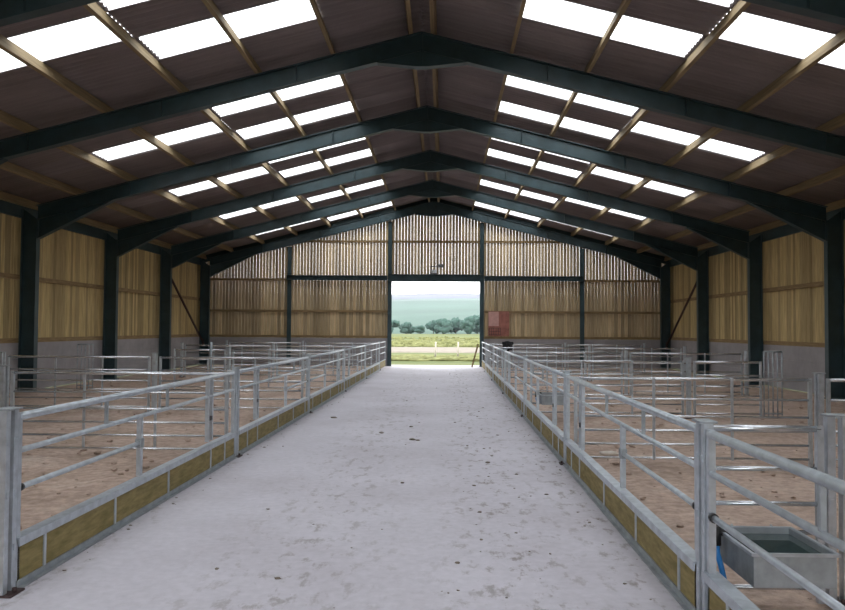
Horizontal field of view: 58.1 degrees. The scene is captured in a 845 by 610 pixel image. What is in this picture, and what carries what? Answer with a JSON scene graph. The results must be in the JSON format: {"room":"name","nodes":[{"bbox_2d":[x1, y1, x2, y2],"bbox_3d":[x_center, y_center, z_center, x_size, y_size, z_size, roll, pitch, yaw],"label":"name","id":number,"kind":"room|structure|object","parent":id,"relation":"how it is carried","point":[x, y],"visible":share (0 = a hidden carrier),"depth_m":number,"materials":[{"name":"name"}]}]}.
{"room":"farm building","nodes":[
{"label":"farm building","id":0,"kind":"room"},
{"bbox_2d":[0,200,201,392],"bbox_3d":[-10.478,-0.312,16.104,0.160,4.848,36.400,0,-2,2],"label":"wall","id":1,"kind":"structure","parent":0,"point":[71,265],"depth_m":23.14,"materials":[{"name":"wood"}]},
{"bbox_2d":[0,0,844,256],"bbox_3d":[0.024,-4.048,16.012,21.503,2.854,36.553,0,-2,2],"label":"ceiling","id":2,"kind":"structure","parent":0,"point":[729,73],"depth_m":16.56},
{"bbox_2d":[0,191,206,258],"bbox_3d":[-10.228,-2.711,16.172,0.116,0.206,36.400,0,-2,2],"label":"purlin","id":3,"kind":"structure","parent":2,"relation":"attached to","point":[4,196],"depth_m":22.63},
{"bbox_2d":[605,113,844,244],"bbox_3d":[7.639,-3.284,15.711,0.116,0.206,36.400,0,-2,2],"label":"purlin","id":4,"kind":"structure","parent":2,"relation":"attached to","point":[839,121],"depth_m":17.69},
{"bbox_2d":[664,198,844,260],"bbox_3d":[10.254,-2.600,15.619,0.116,0.206,36.400,0,-2,2],"label":"purlin","id":5,"kind":"structure","parent":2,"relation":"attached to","point":[838,204],"depth_m":22.84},
{"bbox_2d":[0,365,844,609],"bbox_3d":[-0.031,2.221,15.245,20.800,0.162,39.400,0,-2,2],"label":"floor","id":6,"kind":"structure","parent":0,"point":[341,476],"depth_m":7.36,"materials":[{"name":"concrete"}]},
{"bbox_2d":[0,352,5,364],"bbox_3d":[-8.409,1.517,15.201,0.170,1.162,0.160,0,-2,2],"label":"fence post","id":7,"kind":"object","parent":6,"relation":"on","point":[2,354],"visible":0.33,"depth_m":15.20,"materials":[{"name":"metal"}]},
{"bbox_2d":[0,365,11,407],"bbox_3d":[-5.506,1.374,9.993,0.170,1.162,0.160,0,-2,2],"label":"fence post","id":8,"kind":"object","parent":6,"relation":"on","point":[4,369],"visible":0.44,"depth_m":9.96,"materials":[{"name":"metal"}]},
{"bbox_2d":[0,407,24,598],"bbox_3d":[-2.618,1.231,4.786,0.170,1.162,0.160,0,-2,2],"label":"fence post","id":9,"kind":"object","parent":6,"relation":"on","point":[9,416],"visible":1,"depth_m":4.76,"materials":[{"name":"metal"}]},
{"bbox_2d":[7,355,150,410],"bbox_3d":[-6.868,1.561,15.161,2.890,1.091,0.048,0,-2,2],"label":"hurdle","id":10,"kind":"object","parent":6,"relation":"on","point":[8,356],"visible":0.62,"depth_m":15.15,"materials":[{"name":"metal"}]},
{"bbox_2d":[76,344,93,387],"bbox_3d":[-9.034,1.645,20.348,0.446,1.216,0.032,0,-2,2],"label":"gate","id":11,"kind":"object","parent":6,"relation":"on","point":[80,385],"visible":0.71,"depth_m":20.35,"materials":[{"name":"metal"}]},
{"bbox_2d":[10,371,228,449],"bbox_3d":[-3.975,1.418,9.954,2.880,1.091,0.048,0,-2,2],"label":"hurdle","id":12,"kind":"object","parent":6,"relation":"on","point":[13,391],"visible":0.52,"depth_m":9.94,"materials":[{"name":"metal"}]},
{"bbox_2d":[15,371,236,587],"bbox_3d":[-2.521,1.330,7.347,0.103,1.117,4.960,0,-2,2],"label":"barrier","id":13,"kind":"object","parent":6,"relation":"on","point":[44,546],"visible":0.9,"depth_m":6.20,"materials":[{"name":"metal"}]},
{"bbox_2d":[148,353,157,411],"bbox_3d":[-5.330,1.534,15.118,0.170,1.162,0.160,0,-2,2],"label":"fence post","id":14,"kind":"object","parent":6,"relation":"on","point":[154,355],"visible":0.52,"depth_m":15.06,"materials":[{"name":"metal"}]},
{"bbox_2d":[179,342,183,376],"bbox_3d":[-8.058,1.836,25.450,0.170,1.162,0.160,0,-2,2],"label":"fence post","id":15,"kind":"object","parent":6,"relation":"on","point":[182,343],"visible":0.76,"depth_m":25.40,"materials":[{"name":"metal"}]},
{"bbox_2d":[173,349,225,389],"bbox_3d":[-5.942,1.724,20.263,1.390,1.091,0.042,0,-2,2],"label":"hurdle","id":16,"kind":"object","parent":6,"relation":"on","point":[175,350],"visible":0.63,"depth_m":20.25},
{"bbox_2d":[210,342,211,371],"bbox_3d":[-5.070,1.552,18.203,0.140,1.320,0.140,0,-2,2],"label":"post","id":17,"kind":"object","parent":6,"relation":"on","point":[210,342],"visible":0.48,"depth_m":18.19,"materials":[{"name":"metal"}]},
{"bbox_2d":[184,345,270,377],"bbox_3d":[-6.516,1.880,25.410,2.890,1.091,0.048,0,-2,2],"label":"hurdle","id":18,"kind":"object","parent":6,"relation":"on","point":[213,352],"visible":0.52,"depth_m":25.40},
{"bbox_2d":[227,347,230,388],"bbox_3d":[-5.155,1.693,20.242,0.170,1.162,0.160,0,-2,2],"label":"fence post","id":19,"kind":"object","parent":6,"relation":"on","point":[228,348],"visible":0.57,"depth_m":20.19,"materials":[{"name":"metal"}]},
{"bbox_2d":[158,356,303,408],"bbox_3d":[-3.799,1.577,15.078,2.880,1.091,0.048,0,-2,2],"label":"hurdle","id":20,"kind":"object","parent":6,"relation":"on","point":[160,357],"visible":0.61,"depth_m":15.07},
{"bbox_2d":[230,367,242,457],"bbox_3d":[-2.442,1.391,9.911,0.170,1.162,0.160,0,-2,2],"label":"fence post","id":21,"kind":"object","parent":6,"relation":"on","point":[236,369],"visible":0.62,"depth_m":9.88,"materials":[{"name":"metal"}]},
{"bbox_2d":[229,342,300,369],"bbox_3d":[-6.341,2.039,30.535,2.890,1.091,0.048,0,-2,2],"label":"hurdle","id":22,"kind":"object","parent":6,"relation":"on","point":[253,348],"visible":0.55,"depth_m":30.53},
{"bbox_2d":[271,343,274,377],"bbox_3d":[-4.979,1.853,25.367,0.170,1.162,0.160,0,-2,2],"label":"fence post","id":23,"kind":"object","parent":6,"relation":"on","point":[273,344],"visible":0.55,"depth_m":25.31,"materials":[{"name":"metal"}]},
{"bbox_2d":[238,356,308,454],"bbox_3d":[-2.345,1.490,12.472,0.103,1.117,4.960,0,-2,2],"label":"barrier","id":24,"kind":"object","parent":6,"relation":"on","point":[254,433],"visible":0.93,"depth_m":11.70,"materials":[{"name":"metal"}]},
{"bbox_2d":[232,349,339,387],"bbox_3d":[-3.623,1.737,20.203,2.880,1.091,0.048,0,-2,2],"label":"hurdle","id":25,"kind":"object","parent":6,"relation":"on","point":[233,350],"visible":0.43,"depth_m":20.19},
{"bbox_2d":[286,247,291,364],"bbox_3d":[-5.949,0.041,33.897,0.260,5.299,0.090,0,-2,2],"label":"post","id":26,"kind":"object","parent":6,"relation":"on","point":[289,268],"visible":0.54,"depth_m":33.89,"materials":[{"name":"metal"}]},
{"bbox_2d":[305,354,312,412],"bbox_3d":[-2.267,1.550,15.035,0.170,1.162,0.160,0,-2,2],"label":"fence post","id":27,"kind":"object","parent":6,"relation":"on","point":[308,355],"visible":0.6,"depth_m":14.98,"materials":[{"name":"metal"}]},
{"bbox_2d":[276,345,361,375],"bbox_3d":[-3.447,1.897,25.328,2.880,1.091,0.048,0,-2,2],"label":"hurdle","id":28,"kind":"object","parent":6,"relation":"on","point":[277,346],"visible":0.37,"depth_m":25.32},
{"bbox_2d":[310,349,344,411],"bbox_3d":[-2.170,1.649,17.596,0.103,1.117,4.960,0,-2,2],"label":"barrier","id":29,"kind":"object","parent":6,"relation":"on","point":[326,394],"visible":0.86,"depth_m":17.29,"materials":[{"name":"metal"}]},
{"bbox_2d":[305,342,375,367],"bbox_3d":[-3.272,2.056,30.452,2.880,1.091,0.048,0,-2,2],"label":"hurdle","id":30,"kind":"object","parent":6,"relation":"on","point":[352,363],"visible":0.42,"depth_m":30.45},
{"bbox_2d":[342,347,346,391],"bbox_3d":[-2.091,1.710,20.160,0.170,1.162,0.160,0,-2,2],"label":"fence post","id":31,"kind":"object","parent":6,"relation":"on","point":[342,347],"visible":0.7,"depth_m":20.11,"materials":[{"name":"metal"}]},
{"bbox_2d":[345,345,365,390],"bbox_3d":[-1.994,1.809,22.721,0.103,1.117,4.960,0,-2,2],"label":"barrier","id":32,"kind":"object","parent":6,"relation":"on","point":[356,378],"visible":0.91,"depth_m":22.34,"materials":[{"name":"metal"}]},
{"bbox_2d":[62,374,651,607],"bbox_3d":[-0.067,2.204,17.202,4.279,0.039,25.722,0,-2,2],"label":"crumbs","id":33,"kind":"object","parent":6,"relation":"on","point":[456,562],"visible":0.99,"depth_m":8.23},
{"bbox_2d":[366,342,379,377],"bbox_3d":[-1.818,1.969,27.846,0.103,1.117,4.960,0,-2,2],"label":"barrier","id":34,"kind":"object","parent":6,"relation":"on","point":[374,368],"visible":0.93,"depth_m":27.76,"materials":[{"name":"metal"}]},
{"bbox_2d":[380,341,385,368],"bbox_3d":[-1.688,2.089,31.900,0.072,1.105,2.815,0,-2,2],"label":"barrier","id":35,"kind":"object","parent":6,"relation":"on","point":[382,363],"visible":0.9,"depth_m":32.28,"materials":[{"name":"metal"}]},
{"bbox_2d":[387,221,391,365],"bbox_3d":[-1.457,-0.509,33.793,0.260,6.448,0.090,0,-2,2],"label":"post","id":36,"kind":"object","parent":6,"relation":"on","point":[389,319],"visible":1,"depth_m":33.77,"materials":[{"name":"metal"}]},
{"bbox_2d":[287,275,387,280],"bbox_3d":[-3.809,-1.210,33.798,4.510,0.220,0.120,0,-2,2],"label":"beam","id":37,"kind":"structure","parent":36,"relation":"attached to","point":[289,277],"depth_m":33.83,"materials":[{"name":"metal"}]},
{"bbox_2d":[388,274,483,281],"bbox_3d":[0.589,-1.196,33.680,4.270,0.320,0.120,0,-2,2],"label":"lintel","id":38,"kind":"object","parent":36,"relation":"attached to","point":[391,277],"visible":1,"depth_m":33.71,"materials":[{"name":"green paint"}]},
{"bbox_2d":[430,264,443,273],"bbox_3d":[0.637,-1.581,33.522,0.590,0.440,0.215,0,-2,2],"label":"floodlight","id":39,"kind":"object","parent":38,"relation":"attached to","point":[439,265],"visible":1,"depth_m":33.54,"materials":[{"name":"grey paint"}]},
{"bbox_2d":[0,31,844,164],"bbox_3d":[-0.032,-1.545,14.461,20.790,7.342,0.280,0,-2,2],"label":"roof beam","id":40,"kind":"structure","parent":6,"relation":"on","point":[421,50],"depth_m":14.53,"materials":[{"name":"metal"}]},
{"bbox_2d":[0,161,233,251],"bbox_3d":[-9.007,-3.017,16.148,0.116,0.206,36.400,0,-2,2],"label":"purlin","id":41,"kind":"structure","parent":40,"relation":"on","point":[7,166],"depth_m":19.12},
{"bbox_2d":[0,110,264,243],"bbox_3d":[-7.605,-3.368,16.122,0.116,0.206,36.400,0,-2,2],"label":"purlin","id":42,"kind":"structure","parent":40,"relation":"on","point":[5,118],"depth_m":17.89,"materials":[{"name":"wood"}]},
{"bbox_2d":[0,34,297,234],"bbox_3d":[-6.103,-3.743,16.093,0.116,0.206,36.400,0,-2,2],"label":"purlin","id":43,"kind":"structure","parent":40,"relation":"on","point":[6,45],"depth_m":13.97,"materials":[{"name":"wood"}]},
{"bbox_2d":[83,2,331,226],"bbox_3d":[-4.601,-4.119,16.065,0.116,0.206,36.400,0,-2,2],"label":"purlin","id":44,"kind":"structure","parent":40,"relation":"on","point":[94,8],"depth_m":13.52,"materials":[{"name":"wood"}]},
{"bbox_2d":[201,0,363,218],"bbox_3d":[-3.149,-4.482,16.037,0.116,0.206,36.400,0,-2,2],"label":"purlin","id":45,"kind":"structure","parent":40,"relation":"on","point":[210,5],"depth_m":14.17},
{"bbox_2d":[309,0,395,209],"bbox_3d":[-1.698,-4.845,16.009,0.116,0.206,36.400,0,-2,2],"label":"purlin","id":46,"kind":"structure","parent":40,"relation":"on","point":[313,3],"depth_m":16.12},
{"bbox_2d":[404,0,429,201],"bbox_3d":[-0.196,-5.221,15.981,0.116,0.206,36.400,0,-2,2],"label":"purlin","id":47,"kind":"structure","parent":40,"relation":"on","point":[407,2],"depth_m":17.02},
{"bbox_2d":[429,0,439,201],"bbox_3d":[0.254,-5.218,15.969,0.116,0.206,36.400,0,-2,2],"label":"purlin","id":48,"kind":"structure","parent":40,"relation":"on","point":[433,11],"depth_m":16.99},
{"bbox_2d":[472,0,526,210],"bbox_3d":[1.751,-4.826,15.916,0.116,0.206,36.400,0,-2,2],"label":"purlin","id":49,"kind":"structure","parent":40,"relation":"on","point":[523,4],"depth_m":15.97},
{"bbox_2d":[504,0,631,218],"bbox_3d":[3.198,-4.447,15.866,0.116,0.206,36.400,0,-2,2],"label":"purlin","id":50,"kind":"structure","parent":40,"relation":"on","point":[624,5],"depth_m":14.00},
{"bbox_2d":[537,0,750,227],"bbox_3d":[4.645,-4.068,15.815,0.116,0.206,36.400,0,-2,2],"label":"purlin","id":51,"kind":"structure","parent":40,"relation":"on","point":[740,7],"depth_m":13.23,"materials":[{"name":"wood"}]},
{"bbox_2d":[571,28,844,235],"bbox_3d":[6.142,-3.676,15.763,0.116,0.206,36.400,0,-2,2],"label":"purlin","id":52,"kind":"structure","parent":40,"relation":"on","point":[838,40],"depth_m":13.46,"materials":[{"name":"wood"}]},
{"bbox_2d":[636,165,844,252],"bbox_3d":[9.036,-2.918,15.662,0.116,0.206,36.400,0,-2,2],"label":"purlin","id":53,"kind":"structure","parent":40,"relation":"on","point":[840,171],"depth_m":18.91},
{"bbox_2d":[0,0,844,26],"bbox_3d":[-0.160,-1.694,9.665,20.790,7.342,0.280,0,-2,2],"label":"frame","id":54,"kind":"object","parent":6,"relation":"on","point":[11,11],"visible":1,"depth_m":9.77,"materials":[{"name":"green paint"}]},
{"bbox_2d":[17,105,844,398],"bbox_3d":[0.097,-1.396,19.257,20.790,7.342,0.280,0,-2,2],"label":"frame","id":55,"kind":"object","parent":6,"relation":"on","point":[808,217],"visible":0.89,"depth_m":19.32,"materials":[{"name":"green paint"}]},
{"bbox_2d":[102,150,762,384],"bbox_3d":[0.225,-1.247,24.053,20.790,7.342,0.280,0,-2,2],"label":"frame","id":56,"kind":"object","parent":6,"relation":"on","point":[736,240],"visible":0.98,"depth_m":24.11,"materials":[{"name":"green paint"}]},
{"bbox_2d":[158,180,708,374],"bbox_3d":[0.354,-1.098,28.849,20.790,7.342,0.280,0,-2,2],"label":"frame","id":57,"kind":"object","parent":6,"relation":"on","point":[687,255],"visible":0.86,"depth_m":28.91,"materials":[{"name":"green paint"}]},
{"bbox_2d":[199,201,670,367],"bbox_3d":[0.482,-0.948,33.645,20.790,7.342,0.280,0,-2,2],"label":"frame","id":58,"kind":"object","parent":6,"relation":"on","point":[219,263],"visible":0.89,"depth_m":33.71,"materials":[{"name":"green paint"}]},
{"bbox_2d":[172,278,204,344],"bbox_3d":[-9.766,0.192,31.482,0.090,3.100,4.646,0,-2,2],"label":"brace","id":59,"kind":"object","parent":58,"relation":"attached to","point":[173,282],"visible":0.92,"depth_m":31.57,"materials":[{"name":"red metal"}]},
{"bbox_2d":[665,283,695,347],"bbox_3d":[10.586,0.303,30.933,0.090,3.100,4.646,0,-2,2],"label":"brace","id":60,"kind":"object","parent":58,"relation":"attached to","point":[694,287],"visible":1,"depth_m":31.07,"materials":[{"name":"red metal"}]},
{"bbox_2d":[479,223,483,366],"bbox_3d":[2.631,-0.460,33.682,0.260,6.395,0.090,0,-2,2],"label":"post","id":61,"kind":"object","parent":6,"relation":"on","point":[481,224],"visible":0.84,"depth_m":33.67,"materials":[{"name":"metal"}]},
{"bbox_2d":[482,342,484,369],"bbox_3d":[2.560,2.107,31.635,0.072,1.105,3.115,0,-2,2],"label":"barrier","id":62,"kind":"object","parent":6,"relation":"on","point":[483,361],"visible":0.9,"depth_m":32.53,"materials":[{"name":"metal"}]},
{"bbox_2d":[484,343,492,379],"bbox_3d":[2.407,1.982,27.432,0.104,1.117,4.960,0,-2,2],"label":"barrier","id":63,"kind":"object","parent":6,"relation":"on","point":[488,370],"visible":0.84,"depth_m":27.42,"materials":[{"name":"metal"}]},
{"bbox_2d":[492,346,503,392],"bbox_3d":[2.231,1.823,22.307,0.104,1.117,4.960,0,-2,2],"label":"barrier","id":64,"kind":"object","parent":6,"relation":"on","point":[498,380],"visible":0.95,"depth_m":22.15,"materials":[{"name":"metal"}]},
{"bbox_2d":[502,349,507,393],"bbox_3d":[2.152,1.724,19.745,0.170,1.162,0.160,0,-2,2],"label":"fence post","id":65,"kind":"object","parent":6,"relation":"on","point":[504,349],"visible":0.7,"depth_m":19.68,"materials":[{"name":"metal"}]},
{"bbox_2d":[504,351,522,414],"bbox_3d":[2.055,1.663,17.183,0.104,1.117,4.960,0,-2,2],"label":"barrier","id":66,"kind":"object","parent":6,"relation":"on","point":[511,393],"visible":0.86,"depth_m":16.93,"materials":[{"name":"metal"}]},
{"bbox_2d":[520,356,527,416],"bbox_3d":[1.977,1.564,14.621,0.170,1.162,0.160,0,-2,2],"label":"fence post","id":67,"kind":"object","parent":6,"relation":"on","point":[524,357],"visible":0.61,"depth_m":14.58,"materials":[{"name":"metal"}]},
{"bbox_2d":[488,344,562,369],"bbox_3d":[4.061,2.087,29.949,2.930,1.091,0.048,0,-2,2],"label":"barrier","id":68,"kind":"object","parent":6,"relation":"on","point":[490,344],"visible":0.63,"depth_m":29.93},
{"bbox_2d":[502,341,513,350],"bbox_3d":[3.364,1.641,29.973,0.496,0.446,0.186,0,-2,2],"label":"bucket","id":69,"kind":"object","parent":68,"relation":"hanging from","point":[506,343],"visible":0.82,"depth_m":29.92,"materials":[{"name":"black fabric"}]},
{"bbox_2d":[496,347,586,380],"bbox_3d":[3.885,1.927,24.824,2.930,1.091,0.048,0,-2,2],"label":"barrier","id":70,"kind":"object","parent":6,"relation":"on","point":[556,348],"visible":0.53,"depth_m":24.81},
{"bbox_2d":[522,358,563,461],"bbox_3d":[1.880,1.504,12.058,0.104,1.117,4.960,0,-2,2],"label":"barrier","id":71,"kind":"object","parent":6,"relation":"on","point":[546,429],"visible":0.92,"depth_m":11.28,"materials":[{"name":"metal"}]},
{"bbox_2d":[535,392,563,404],"bbox_3d":[2.393,1.872,14.279,0.541,0.532,0.604,0,-2,2],"label":"trough","id":72,"kind":"object","parent":6,"relation":"on","point":[545,398],"visible":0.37,"depth_m":14.00,"materials":[{"name":"grey metal"}]},
{"bbox_2d":[559,370,571,464],"bbox_3d":[1.801,1.405,9.496,0.170,1.162,0.160,0,-2,2],"label":"fence post","id":73,"kind":"object","parent":6,"relation":"on","point":[566,372],"visible":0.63,"depth_m":9.46,"materials":[{"name":"metal"}]},
{"bbox_2d":[509,352,622,393],"bbox_3d":[3.709,1.768,19.699,2.930,1.091,0.048,0,-2,2],"label":"barrier","id":74,"kind":"object","parent":6,"relation":"on","point":[546,353],"visible":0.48,"depth_m":19.69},
{"bbox_2d":[580,248,583,366],"bbox_3d":[7.046,0.130,33.546,0.260,5.263,0.090,0,-2,2],"label":"post","id":75,"kind":"object","parent":6,"relation":"on","point":[581,249],"visible":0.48,"depth_m":33.54,"materials":[{"name":"metal"}]},
{"bbox_2d":[484,276,584,280],"bbox_3d":[4.938,-1.162,33.562,4.410,0.220,0.120,0,-2,2],"label":"beam","id":76,"kind":"structure","parent":75,"relation":"attached to","point":[486,278],"depth_m":33.60,"materials":[{"name":"metal"}]},
{"bbox_2d":[587,345,591,380],"bbox_3d":[5.442,1.900,24.786,0.170,1.162,0.160,0,-2,2],"label":"fence post","id":77,"kind":"object","parent":6,"relation":"on","point":[589,346],"visible":0.67,"depth_m":24.73,"materials":[{"name":"metal"}]},
{"bbox_2d":[568,344,641,372],"bbox_3d":[7.155,2.103,29.865,2.890,1.091,0.048,0,-2,2],"label":"barrier","id":78,"kind":"object","parent":6,"relation":"on","point":[640,351],"visible":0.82,"depth_m":29.85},
{"bbox_2d":[530,360,683,414],"bbox_3d":[3.534,1.608,14.575,2.930,1.091,0.048,0,-2,2],"label":"barrier","id":79,"kind":"object","parent":6,"relation":"on","point":[581,361],"visible":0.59,"depth_m":14.55,"materials":[{"name":"metal"}]},
{"bbox_2d":[600,451,618,455],"bbox_3d":[2.482,1.977,10.134,0.262,0.068,0.130,0,-2,2],"label":"scrap","id":80,"kind":"object","parent":6,"relation":"on","point":[605,453],"visible":1,"depth_m":10.10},
{"bbox_2d":[623,350,628,393],"bbox_3d":[5.266,1.741,19.662,0.170,1.162,0.160,0,-2,2],"label":"fence post","id":81,"kind":"object","parent":6,"relation":"on","point":[625,351],"visible":0.82,"depth_m":19.61,"materials":[{"name":"metal"}]},
{"bbox_2d":[563,375,696,609],"bbox_3d":[1.704,1.344,6.934,0.104,1.117,4.960,0,-2,2],"label":"barrier","id":82,"kind":"object","parent":6,"relation":"on","point":[667,555],"visible":0.85,"depth_m":5.80,"materials":[{"name":"metal"}]},
{"bbox_2d":[592,348,681,381],"bbox_3d":[6.979,1.944,24.741,2.890,1.091,0.048,0,-2,2],"label":"barrier","id":83,"kind":"object","parent":6,"relation":"on","point":[680,349],"visible":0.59,"depth_m":24.73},
{"bbox_2d":[642,343,646,372],"bbox_3d":[8.697,2.076,29.828,0.170,1.162,0.160,0,-2,2],"label":"fence post","id":84,"kind":"object","parent":6,"relation":"on","point":[643,343],"visible":0.77,"depth_m":29.78,"materials":[{"name":"metal"}]},
{"bbox_2d":[683,346,686,381],"bbox_3d":[8.521,1.917,24.703,0.170,1.162,0.160,0,-2,2],"label":"fence post","id":85,"kind":"object","parent":6,"relation":"on","point":[684,347],"visible":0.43,"depth_m":24.64,"materials":[{"name":"metal"}]},
{"bbox_2d":[629,353,742,394],"bbox_3d":[6.803,1.784,19.616,2.890,1.091,0.048,0,-2,2],"label":"barrier","id":86,"kind":"object","parent":6,"relation":"on","point":[704,354],"visible":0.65,"depth_m":19.60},
{"bbox_2d":[685,357,691,418],"bbox_3d":[5.090,1.581,14.537,0.170,1.162,0.160,0,-2,2],"label":"fence post","id":87,"kind":"object","parent":6,"relation":"on","point":[688,359],"visible":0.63,"depth_m":14.48,"materials":[{"name":"metal"}]},
{"bbox_2d":[574,377,812,466],"bbox_3d":[3.358,1.448,9.450,2.930,1.091,0.048,0,-2,2],"label":"barrier","id":88,"kind":"object","parent":6,"relation":"on","point":[732,399],"visible":0.72,"depth_m":9.44,"materials":[{"name":"metal"}]},
{"bbox_2d":[692,418,717,609],"bbox_3d":[1.625,1.245,4.372,0.170,1.162,0.160,0,-2,2],"label":"fence post","id":89,"kind":"object","parent":6,"relation":"on","point":[702,424],"visible":0.6,"depth_m":4.36,"materials":[{"name":"metal"}]},
{"bbox_2d":[693,361,761,418],"bbox_3d":[5.828,1.621,14.516,1.290,1.091,0.042,0,-2,2],"label":"barrier","id":90,"kind":"object","parent":6,"relation":"on","point":[694,362],"visible":0.96,"depth_m":14.50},
{"bbox_2d":[744,351,749,394],"bbox_3d":[8.345,1.757,19.578,0.170,1.162,0.160,0,-2,2],"label":"fence post","id":91,"kind":"object","parent":6,"relation":"on","point":[746,358],"visible":0.79,"depth_m":19.52,"materials":[{"name":"metal"}]},
{"bbox_2d":[714,425,824,603],"bbox_3d":[2.107,1.294,4.727,0.760,1.091,0.042,0,-2,2],"label":"barrier","id":92,"kind":"object","parent":6,"relation":"on","point":[818,430],"visible":0.26,"depth_m":4.72,"materials":[{"name":"metal"}]},
{"bbox_2d":[763,351,782,415],"bbox_3d":[6.685,1.523,14.496,0.366,1.296,0.032,0,-2,2],"label":"gate","id":93,"kind":"object","parent":6,"relation":"on","point":[777,352],"visible":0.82,"depth_m":14.49,"materials":[{"name":"metal"}]},
{"bbox_2d":[703,429,844,609],"bbox_3d":[1.528,1.185,1.809,0.104,1.117,4.960,0,-2,2],"label":"barrier","id":94,"kind":"object","parent":6,"relation":"on","point":[722,594],"visible":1,"depth_m":3.70,"materials":[{"name":"metal"}]},
{"bbox_2d":[716,524,840,588],"bbox_3d":[1.993,1.564,4.401,0.541,0.532,0.604,0,-2,2],"label":"trough","id":95,"kind":"object","parent":6,"relation":"on","point":[811,559],"visible":0.7,"depth_m":4.25,"materials":[{"name":"metal"}]},
{"bbox_2d":[812,372,825,466],"bbox_3d":[4.915,1.421,9.412,0.170,1.162,0.160,0,-2,2],"label":"fence post","id":96,"kind":"object","parent":6,"relation":"on","point":[818,377],"visible":0.51,"depth_m":9.38,"materials":[{"name":"metal"}]},
{"bbox_2d":[820,413,844,605],"bbox_3d":[2.575,1.262,4.716,0.160,1.162,0.170,0,-2,2],"label":"fence post","id":97,"kind":"object","parent":6,"relation":"on","point":[828,418],"visible":0.78,"depth_m":4.70,"materials":[{"name":"metal"}]},
{"bbox_2d":[826,379,844,460],"bbox_3d":[6.452,1.465,9.367,2.890,1.091,0.048,0,-2,2],"label":"barrier","id":98,"kind":"object","parent":6,"relation":"on","point":[829,400],"visible":0.34,"depth_m":9.40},
{"bbox_2d":[202,198,670,367],"bbox_3d":[0.496,-1.040,33.888,21.134,7.539,0.160,0,-2,2],"label":"wall","id":99,"kind":"structure","parent":0,"point":[249,307],"depth_m":33.88,"materials":[{"name":"wood"}]},
{"bbox_2d":[488,311,508,335],"bbox_3d":[3.373,0.830,33.612,0.920,1.100,0.120,0,-2,2],"label":"notice board","id":100,"kind":"object","parent":99,"relation":"attached to","point":[498,321],"visible":1,"depth_m":33.63,"materials":[{"name":"metal"}]},
{"bbox_2d":[669,207,844,394],"bbox_3d":[10.474,-0.198,15.539,0.160,4.848,36.400,0,-2,2],"label":"wall","id":101,"kind":"structure","parent":0,"point":[793,259],"depth_m":23.09,"materials":[{"name":"wood"}]},
{"label":"outside","id":102,"kind":"structure","parent":0,"visible":0},
{"bbox_2d":[9,334,824,395],"bbox_3d":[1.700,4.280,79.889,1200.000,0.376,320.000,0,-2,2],"label":"field","id":103,"kind":"structure","parent":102,"point":[416,336],"depth_m":54.23,"materials":[{"name":"green plant"}]},
{"bbox_2d":[268,346,479,352],"bbox_3d":[1.313,3.828,65.438,120.000,0.090,16.457,0,-2,2],"label":"track","id":104,"kind":"object","parent":103,"relation":"on","point":[393,349],"visible":0.09,"depth_m":61.49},
{"bbox_2d":[392,320,399,331],"bbox_3d":[-9.814,6.923,236.763,5.555,4.737,5.747,0,-2,2],"label":"tree","id":105,"kind":"object","parent":103,"relation":"on","point":[395,323],"visible":0.3,"depth_m":236.34,"materials":[{"name":"green plant"}]},
{"bbox_2d":[398,322,413,333],"bbox_3d":[-4.965,7.199,240.683,5.588,3.932,4.535,0,-2,2],"label":"tree","id":106,"kind":"object","parent":103,"relation":"on","point":[405,328],"visible":0.94,"depth_m":239.22,"materials":[{"name":"green plant"}]},
{"bbox_2d":[411,325,424,333],"bbox_3d":[-1.432,7.668,238.133,4.538,2.903,4.951,0,-2,2],"label":"tree","id":107,"kind":"object","parent":103,"relation":"on","point":[419,329],"visible":0.99,"depth_m":236.58,"materials":[{"name":"green plant"}]},
{"bbox_2d":[391,336,479,360],"bbox_3d":[2.694,4.789,96.324,42.359,0.922,108.144,0,-2,2],"label":"grass","id":108,"kind":"structure","parent":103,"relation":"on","point":[427,341],"depth_m":76.82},
{"bbox_2d":[434,318,453,333],"bbox_3d":[6.675,6.718,240.004,6.400,5.145,6.078,0,-2,2],"label":"tree","id":109,"kind":"object","parent":103,"relation":"on","point":[443,325],"visible":0.98,"depth_m":238.26,"materials":[{"name":"green plant"}]},
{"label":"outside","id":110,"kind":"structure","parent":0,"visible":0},
{"bbox_2d":[392,298,479,333],"bbox_3d":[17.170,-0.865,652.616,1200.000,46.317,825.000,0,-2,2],"label":"hill","id":111,"kind":"structure","parent":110,"point":[419,312],"depth_m":550.39,"materials":[{"name":"plant"}]},
{"bbox_2d":[425,319,439,333],"bbox_3d":[3.465,6.983,245.161,5.586,4.603,4.389,0,-2,2],"label":"tree","id":112,"kind":"object","parent":111,"relation":"on","point":[430,325],"visible":0.58,"depth_m":243.85,"materials":[{"name":"green plant"}]},
{"bbox_2d":[450,317,462,333],"bbox_3d":[11.195,6.535,245.864,5.970,5.582,6.131,0,-2,2],"label":"tree","id":113,"kind":"object","parent":111,"relation":"on","point":[455,321],"visible":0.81,"depth_m":243.55,"materials":[{"name":"green plant"}]},
{"bbox_2d":[459,316,475,333],"bbox_3d":[14.242,6.452,240.798,5.302,6.139,5.047,0,-2,2],"label":"tree","id":114,"kind":"object","parent":111,"relation":"on","point":[468,324],"visible":0.99,"depth_m":239.31,"materials":[{"name":"green plant"}]},
{"bbox_2d":[473,315,479,333],"bbox_3d":[18.275,6.122,246.572,5.170,6.487,6.363,0,-2,2],"label":"tree","id":115,"kind":"object","parent":111,"relation":"on","point":[477,325],"visible":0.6,"depth_m":244.68,"materials":[{"name":"green plant"}]},
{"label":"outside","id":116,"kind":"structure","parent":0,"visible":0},
{"bbox_2d":[392,293,479,298],"bbox_3d":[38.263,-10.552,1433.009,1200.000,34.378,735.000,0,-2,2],"label":"moor","id":117,"kind":"structure","parent":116,"point":[435,295],"depth_m":1200.55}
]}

